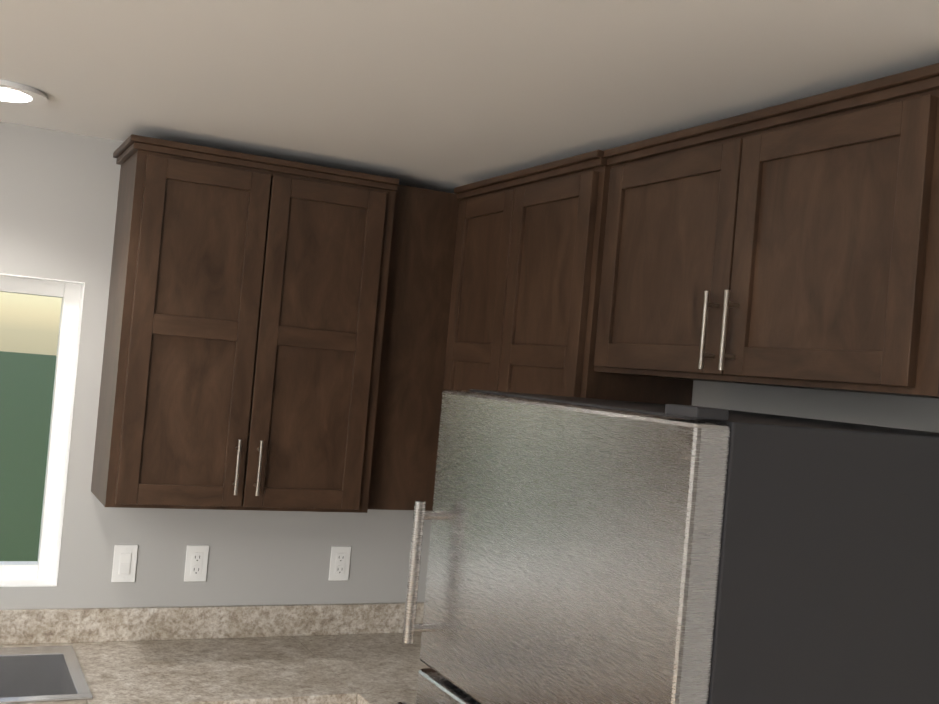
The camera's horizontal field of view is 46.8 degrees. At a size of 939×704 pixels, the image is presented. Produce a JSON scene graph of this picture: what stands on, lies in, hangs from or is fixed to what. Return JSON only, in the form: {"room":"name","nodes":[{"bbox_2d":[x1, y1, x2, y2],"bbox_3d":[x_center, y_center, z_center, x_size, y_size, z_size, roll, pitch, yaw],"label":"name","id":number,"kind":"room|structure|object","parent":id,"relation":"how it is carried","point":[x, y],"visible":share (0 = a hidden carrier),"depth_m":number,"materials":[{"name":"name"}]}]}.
{"room":"kitchen","nodes":[
{"label":"kitchen","id":0,"kind":"room"},
{"bbox_2d":[0,122,431,609],"bbox_3d":[-2.676,0.431,2.647,6.220,2.440,0.150,5,-1,-26],"label":"wall","id":1,"kind":"structure","parent":0,"point":[58,198],"depth_m":3.32,"materials":[{"name":"grey paint"}]},
{"bbox_2d":[0,273,84,586],"bbox_3d":[-1.575,0.213,3.166,0.770,0.920,0.137,5,-1,-26],"label":"kitchen window","id":2,"kind":"structure","parent":1,"relation":"in","point":[43,570],"depth_m":3.32,"materials":[{"name":"white plastic"}]},
{"bbox_2d":[111,545,137,581],"bbox_3d":[-1.062,0.652,3.346,0.070,0.115,0.010,5,-1,-26],"label":"light switch","id":3,"kind":"object","parent":1,"relation":"attached to","point":[124,563],"visible":1,"depth_m":3.34,"materials":[{"name":"white plastic"}]},
{"bbox_2d":[184,545,208,581],"bbox_3d":[-0.865,0.671,3.443,0.070,0.115,0.009,5,-1,-26],"label":"electrical outlet","id":4,"kind":"object","parent":1,"relation":"attached to","point":[196,562],"visible":1,"depth_m":3.44,"materials":[{"name":"white plastic"}]},
{"bbox_2d":[0,602,423,644],"bbox_3d":[-1.200,0.826,3.276,2.654,0.100,0.021,5,-1,-26],"label":"backsplash","id":5,"kind":"structure","parent":1,"relation":"attached to","point":[44,626],"depth_m":3.41,"materials":[{"name":"stone"}]},
{"bbox_2d":[91,134,398,512],"bbox_3d":[-0.688,-0.056,3.304,0.802,1.034,0.378,5,-1,-26],"label":"upper cabinet","id":6,"kind":"object","parent":1,"relation":"attached to","point":[244,333],"visible":1,"depth_m":3.15,"materials":[{"name":"brown wood"}]},
{"bbox_2d":[328,546,350,580],"bbox_3d":[-0.435,0.712,3.652,0.070,0.115,0.009,5,-1,-26],"label":"electrical outlet","id":7,"kind":"object","parent":1,"relation":"attached to","point":[339,563],"visible":1,"depth_m":3.65,"materials":[{"name":"white plastic"}]},
{"bbox_2d":[368,184,459,510],"bbox_3d":[-0.119,-0.001,3.653,0.529,1.034,0.248,5,-1,-26],"label":"cabinet filler","id":8,"kind":"object","parent":1,"relation":"attached to","point":[413,357],"visible":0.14,"depth_m":3.49,"materials":[{"name":"brown wood"}]},
{"bbox_2d":[0,0,938,193],"bbox_3d":[-1.531,-0.769,0.531,6.220,0.080,4.900,5,-1,-26],"label":"ceiling","id":9,"kind":"structure","parent":0,"point":[448,96],"depth_m":2.21,"materials":[{"name":"white paint"}]},
{"bbox_2d":[0,79,47,104],"bbox_3d":[-1.183,-0.655,2.726,0.236,0.015,0.236,5,-1,-26],"label":"recessed light","id":10,"kind":"object","parent":9,"relation":"in","point":[14,93],"visible":1,"depth_m":2.72,"materials":[{"name":"white plastic"}]},
{"bbox_2d":[691,380,938,432],"bbox_3d":[1.111,0.745,1.769,0.150,2.440,4.750,5,-1,-26],"label":"wall","id":11,"kind":"structure","parent":0,"point":[910,413],"depth_m":2.39,"materials":[{"name":"grey paint"}]},
{"bbox_2d":[432,150,692,509],"bbox_3d":[0.231,0.021,3.105,0.378,1.034,0.835,5,-1,-26],"label":"upper cabinet","id":12,"kind":"object","parent":11,"relation":"attached to","point":[526,282],"visible":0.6,"depth_m":2.92,"materials":[{"name":"brown wood"}]},
{"bbox_2d":[594,63,938,398],"bbox_3d":[0.667,-0.201,2.272,0.362,0.544,1.027,5,-1,-26],"label":"upper cabinet","id":13,"kind":"object","parent":11,"relation":"attached to","point":[793,244],"visible":1,"depth_m":2.08,"materials":[{"name":"brown wood"}]},
{"bbox_3d":[-1.750,1.761,0.490,6.220,0.120,4.900,5,-1,-26],"label":"floor","id":14,"kind":"structure","parent":0,"visible":0},
{"bbox_2d":[397,389,938,703],"bbox_3d":[0.360,1.000,2.107,0.797,1.812,0.897,5,-1,-26],"label":"refrigerator","id":15,"kind":"object","parent":14,"relation":"on","point":[590,551],"visible":1,"depth_m":1.74,"materials":[{"name":"grey metal"}]},
{"bbox_3d":[-1.466,1.323,2.809,0.839,0.876,0.652,5,-1,-26],"label":"base cabinet","id":16,"kind":"object","parent":14,"relation":"on","visible":0},
{"bbox_2d":[0,632,429,703],"bbox_3d":[-1.071,0.902,2.998,2.654,0.038,0.637,5,-1,-26],"label":"countertop","id":17,"kind":"structure","parent":16,"relation":"on","point":[380,668],"depth_m":3.16,"materials":[{"name":"stone"}]},
{"bbox_2d":[0,645,92,703],"bbox_3d":[-1.437,0.942,2.822,0.800,0.200,0.500,5,-1,-26],"label":"sink","id":18,"kind":"object","parent":17,"relation":"in","point":[40,674],"visible":1,"depth_m":3.09,"materials":[{"name":"silver metal"}]},
{"bbox_2d":[352,684,416,703],"bbox_3d":[0.111,1.002,2.863,0.637,0.038,0.630,5,-1,-26],"label":"countertop","id":19,"kind":"structure","parent":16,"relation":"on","point":[359,695],"depth_m":3.02,"materials":[{"name":"stone"}]},
{"label":"outside","id":20,"kind":"structure","parent":0,"visible":0},
{"bbox_2d":[0,351,56,560],"bbox_3d":[-7.233,2.903,67.460,130.000,0.200,119.400,5,-1,-26],"label":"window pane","id":21,"kind":"structure","parent":20,"point":[26,456],"depth_m":22.02,"materials":[{"name":"green"}]}
]}

